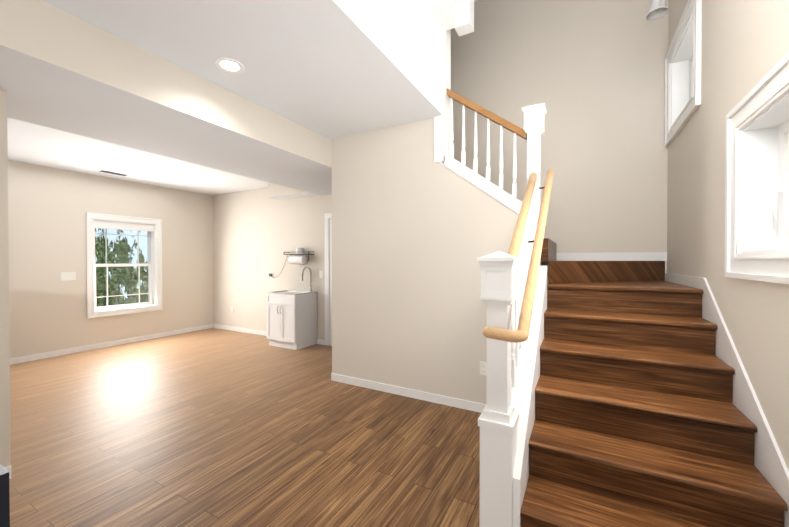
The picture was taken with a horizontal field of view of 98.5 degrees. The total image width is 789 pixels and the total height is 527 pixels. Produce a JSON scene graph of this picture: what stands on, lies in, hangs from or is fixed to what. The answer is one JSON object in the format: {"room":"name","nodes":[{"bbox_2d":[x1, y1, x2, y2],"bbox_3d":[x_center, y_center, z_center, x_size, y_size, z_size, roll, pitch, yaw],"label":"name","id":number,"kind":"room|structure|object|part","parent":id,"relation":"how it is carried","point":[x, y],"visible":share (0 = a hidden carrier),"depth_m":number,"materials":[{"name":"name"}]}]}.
{"room":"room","nodes":[
{"label":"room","id":0,"kind":"room"},
{"bbox_2d":[0,89,10,466],"bbox_3d":[-3.408,0.151,0.462,0.120,2.428,3.879,0,1,29],"label":"wall","id":1,"kind":"structure","parent":0,"point":[5,453],"depth_m":2.11,"materials":[{"name":"beige paint"}]},
{"bbox_2d":[5,465,10,478],"bbox_3d":[-3.350,1.325,0.440,0.012,0.080,3.879,0,1,29],"label":"baseboard","id":2,"kind":"structure","parent":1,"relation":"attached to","point":[8,468],"depth_m":2.13,"materials":[{"name":"white paint"}]},
{"bbox_2d":[8,160,212,357],"bbox_3d":[-5.558,-1.138,3.750,0.200,4.950,7.580,0,1,29],"label":"wall","id":3,"kind":"structure","parent":0,"point":[49,208],"depth_m":5.07,"materials":[{"name":"beige paint"}]},
{"bbox_2d":[61,272,75,280],"bbox_3d":[-4.771,0.186,4.971,0.008,0.120,0.165,0,1,29],"label":"light switch","id":4,"kind":"object","parent":3,"relation":"attached to","point":[68,275],"visible":1,"depth_m":4.97,"materials":[{"name":"white plastic"}]},
{"bbox_2d":[86,212,161,318],"bbox_3d":[-4.483,0.025,5.648,0.198,1.610,1.050,0,1,29],"label":"window","id":5,"kind":"structure","parent":3,"relation":"in","point":[152,227],"depth_m":5.63,"materials":[{"name":"white paint"}]},
{"bbox_2d":[10,324,212,364],"bbox_3d":[-5.494,1.297,3.667,0.012,0.080,7.460,0,1,29],"label":"baseboard","id":6,"kind":"structure","parent":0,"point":[22,359],"depth_m":5.29,"materials":[{"name":"white paint"}]},
{"bbox_2d":[7,117,268,195],"bbox_3d":[-4.247,-1.397,2.956,2.860,0.100,7.460,0,1,29],"label":"ceiling","id":7,"kind":"structure","parent":0,"point":[30,143],"depth_m":4.53,"materials":[{"name":"white paint"}]},
{"bbox_2d":[96,169,129,175],"bbox_3d":[-4.230,-1.361,5.116,0.140,0.008,0.380,0,1,29],"label":"ceiling vent","id":8,"kind":"object","parent":7,"relation":"in","point":[110,172],"visible":1,"depth_m":5.08,"materials":[{"name":"white metal"}]},
{"bbox_2d":[0,0,331,195],"bbox_3d":[-2.461,-1.284,1.972,1.220,0.415,7.460,0,1,29],"label":"soffit","id":9,"kind":"structure","parent":0,"point":[61,70],"depth_m":2.44,"materials":[{"name":"paint"}]},
{"bbox_2d":[42,0,442,139],"bbox_3d":[-1.633,-2.329,0.807,1.345,1.897,6.235,0,1,29],"label":"ceiling","id":10,"kind":"structure","parent":0,"point":[333,69],"depth_m":2.32,"materials":[{"name":"white paint"}]},
{"bbox_2d":[215,57,244,72],"bbox_3d":[-1.158,-1.392,2.392,0.190,0.006,0.190,0,1,29],"label":"recessed light","id":11,"kind":"object","parent":10,"relation":"in","point":[229,65],"visible":1,"depth_m":2.38,"materials":[{"name":"white paint"}]},
{"bbox_2d":[9,328,480,526],"bbox_3d":[-2.063,1.403,1.856,8.350,0.100,7.800,0,1,29],"label":"floor","id":12,"kind":"structure","parent":0,"point":[213,427],"depth_m":2.54,"materials":[{"name":"brown wood"}]},
{"bbox_2d":[0,464,9,526],"bbox_3d":[-1.550,0.987,0.877,0.620,0.750,0.620,0,1,29],"label":"storage box","id":13,"kind":"object","parent":12,"relation":"on","point":[4,501],"visible":1,"depth_m":0.99,"materials":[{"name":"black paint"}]},
{"bbox_2d":[266,267,316,349],"bbox_3d":[-1.673,0.688,5.497,0.638,1.267,0.525,0,1,29],"label":"cabinet","id":14,"kind":"object","parent":12,"relation":"on","point":[291,319],"visible":1,"depth_m":5.33,"materials":[{"name":"white painted wood"},{"name":"brushed nickel"}]},
{"bbox_3d":[-1.791,0.723,5.284,0.070,0.128,0.037,0,1,29],"label":"handle","id":15,"kind":"part","parent":14,"relation":"part of","materials":[{"name":"silver metal"}]},
{"bbox_2d":[266,289,316,295],"bbox_3d":[-1.662,0.469,5.516,0.638,0.016,0.479,0,1,29],"label":"basin","id":16,"kind":"object","parent":14,"relation":"in","point":[285,292],"depth_m":5.42,"materials":[{"name":"white ceramic"}]},
{"bbox_2d":[301,267,312,291],"bbox_3d":[-1.430,0.257,5.596,0.224,0.406,0.076,0,1,29],"label":"faucet","id":17,"kind":"object","parent":14,"relation":"on","point":[311,286],"depth_m":5.58,"materials":[{"name":"silver metal"}]},
{"bbox_2d":[447,88,787,526],"bbox_3d":[0.684,-0.160,2.942,3.099,3.008,2.732,0,1,29],"label":"staircase","id":18,"kind":"structure","parent":12,"relation":"on","point":[609,393],"depth_m":1.86,"materials":[{"name":"brown wood"}]},
{"bbox_3d":[0.825,-1.367,3.088,0.710,0.598,0.070,0,1,29],"label":"handrail","id":19,"kind":"part","parent":18,"relation":"part of","materials":[{"name":"brown wood"}]},
{"bbox_3d":[0.856,-0.280,2.289,0.058,0.948,1.299,0,1,29],"label":"handrail balustrade","id":20,"kind":"part","parent":18,"relation":"part of","materials":[{"name":"white wood"}]},
{"bbox_2d":[332,118,518,403],"bbox_3d":[0.282,-1.135,3.390,2.215,4.950,0.120,0,1,29],"label":"wall","id":21,"kind":"structure","parent":0,"point":[417,231],"depth_m":3.40,"materials":[{"name":"beige paint"}]},
{"bbox_2d":[331,373,485,412],"bbox_3d":[0.191,1.300,3.385,2.080,0.080,0.012,0,1,29],"label":"baseboard","id":22,"kind":"structure","parent":21,"relation":"attached to","point":[445,400],"depth_m":3.39,"materials":[{"name":"white paint"}]},
{"bbox_2d":[424,0,473,36],"bbox_3d":[-0.899,-2.700,0.478,0.256,1.063,6.375,0,1,29],"label":"header","id":23,"kind":"object","parent":21,"relation":"attached to","point":[458,15],"visible":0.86,"depth_m":3.11,"materials":[{"name":"white paint"}]},
{"bbox_2d":[434,29,521,213],"bbox_3d":[0.774,-1.838,3.106,0.824,2.920,0.166,0,1,29],"label":"trim","id":24,"kind":"structure","parent":21,"relation":"attached to","point":[442,141],"depth_m":3.20,"materials":[{"name":"white paint"}]},
{"bbox_2d":[480,361,486,375],"bbox_3d":[0.801,0.943,3.047,0.072,0.118,0.008,0,1,29],"label":"outlet","id":25,"kind":"object","parent":21,"relation":"attached to","point":[483,368],"visible":1,"depth_m":3.05,"materials":[{"name":"white plastic"}]},
{"bbox_2d":[213,0,668,339],"bbox_3d":[-0.228,-1.150,5.069,8.260,4.950,0.120,0,1,29],"label":"wall","id":26,"kind":"structure","parent":0,"point":[590,74],"depth_m":3.87,"materials":[{"name":"beige paint"}]},
{"bbox_2d":[213,324,324,344],"bbox_3d":[-2.412,1.275,6.220,2.943,0.080,0.012,0,1,29],"label":"baseboard","id":27,"kind":"structure","parent":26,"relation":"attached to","point":[259,332],"depth_m":6.45,"materials":[{"name":"white paint"}]},
{"bbox_2d":[269,183,316,198],"bbox_3d":[-1.671,-1.250,5.671,0.970,0.240,0.220,0,1,29],"label":"bulkhead","id":28,"kind":"object","parent":26,"relation":"attached to","point":[276,191],"visible":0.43,"depth_m":5.67,"materials":[{"name":"beige paint"}]},
{"bbox_2d":[284,248,313,263],"bbox_3d":[-1.611,-0.124,5.675,0.573,0.274,0.165,0,1,29],"label":"wall shelf","id":29,"kind":"object","parent":26,"relation":"attached to","point":[297,259],"visible":1,"depth_m":5.62,"materials":[{"name":"black metal"}]},
{"bbox_3d":[-1.604,-0.124,5.689,0.573,0.144,0.134,0,1,29],"label":"frame","id":30,"kind":"part","parent":29,"relation":"part of","materials":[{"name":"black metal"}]},
{"bbox_2d":[324,213,331,345],"bbox_3d":[-0.685,0.260,5.255,1.004,2.127,0.018,0,1,29],"label":"door frame","id":31,"kind":"structure","parent":26,"relation":"attached to","point":[327,216],"depth_m":5.47,"materials":[{"name":"white paint"}]},
{"bbox_2d":[329,219,331,345],"bbox_3d":[-0.684,0.304,5.259,0.820,2.031,0.009,0,1,29],"label":"door","id":32,"kind":"structure","parent":26,"relation":"in","point":[330,282],"depth_m":5.44,"materials":[{"name":"white paint"}]},
{"bbox_2d":[556,252,666,260],"bbox_3d":[2.274,-0.073,3.624,1.017,0.088,0.012,0,1,29],"label":"baseboard","id":33,"kind":"structure","parent":26,"relation":"attached to","point":[634,256],"depth_m":3.59,"materials":[{"name":"white paint"}]},
{"bbox_2d":[667,0,788,469],"bbox_3d":[1.049,-1.106,0.043,0.300,4.950,7.800,0,1,29],"label":"wall","id":34,"kind":"structure","parent":0,"point":[744,47],"depth_m":2.01,"materials":[{"name":"beige paint"}]},
{"bbox_2d":[664,0,701,147],"bbox_3d":[2.515,-1.594,2.863,0.200,0.897,1.059,0,1,29],"label":"window","id":35,"kind":"structure","parent":34,"relation":"in","point":[683,79],"depth_m":3.06,"materials":[{"name":"white paint"}]},
{"bbox_2d":[665,272,788,526],"bbox_3d":[2.072,0.725,2.239,0.012,1.250,2.633,0,1,29],"label":"trim","id":36,"kind":"structure","parent":34,"relation":"attached to","point":[770,464],"depth_m":1.71,"materials":[{"name":"white paint"}]},
{"bbox_2d":[725,52,788,283],"bbox_3d":[1.703,-0.378,1.402,0.200,0.917,1.100,0,1,29],"label":"window","id":37,"kind":"structure","parent":34,"relation":"in","point":[757,193],"depth_m":1.75,"materials":[{"name":"white paint"}]},
{"bbox_3d":[1.904,-0.269,1.686,0.042,0.196,0.014,0,1,29],"label":"handle","id":38,"kind":"part","parent":37,"relation":"part of","materials":[{"name":"white paint"}]},
{"bbox_3d":[-2.053,-3.065,1.743,8.260,1.262,7.680,0,1,29],"label":"ceiling","id":39,"kind":"structure","parent":0,"visible":0},
{"bbox_2d":[646,0,668,20],"bbox_3d":[1.828,-2.236,2.265,0.127,0.990,0.337,0,0,4],"label":"light","id":40,"kind":"object","parent":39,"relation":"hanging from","point":[658,9],"visible":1,"depth_m":2.38,"materials":[{"name":"silver metal"}]},
{"label":"outside","id":41,"kind":"structure","parent":0,"visible":0},
{"bbox_2d":[95,228,147,306],"bbox_3d":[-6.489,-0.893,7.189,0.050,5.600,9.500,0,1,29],"label":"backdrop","id":42,"kind":"structure","parent":41,"point":[128,271],"depth_m":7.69,"materials":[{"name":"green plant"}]}
]}

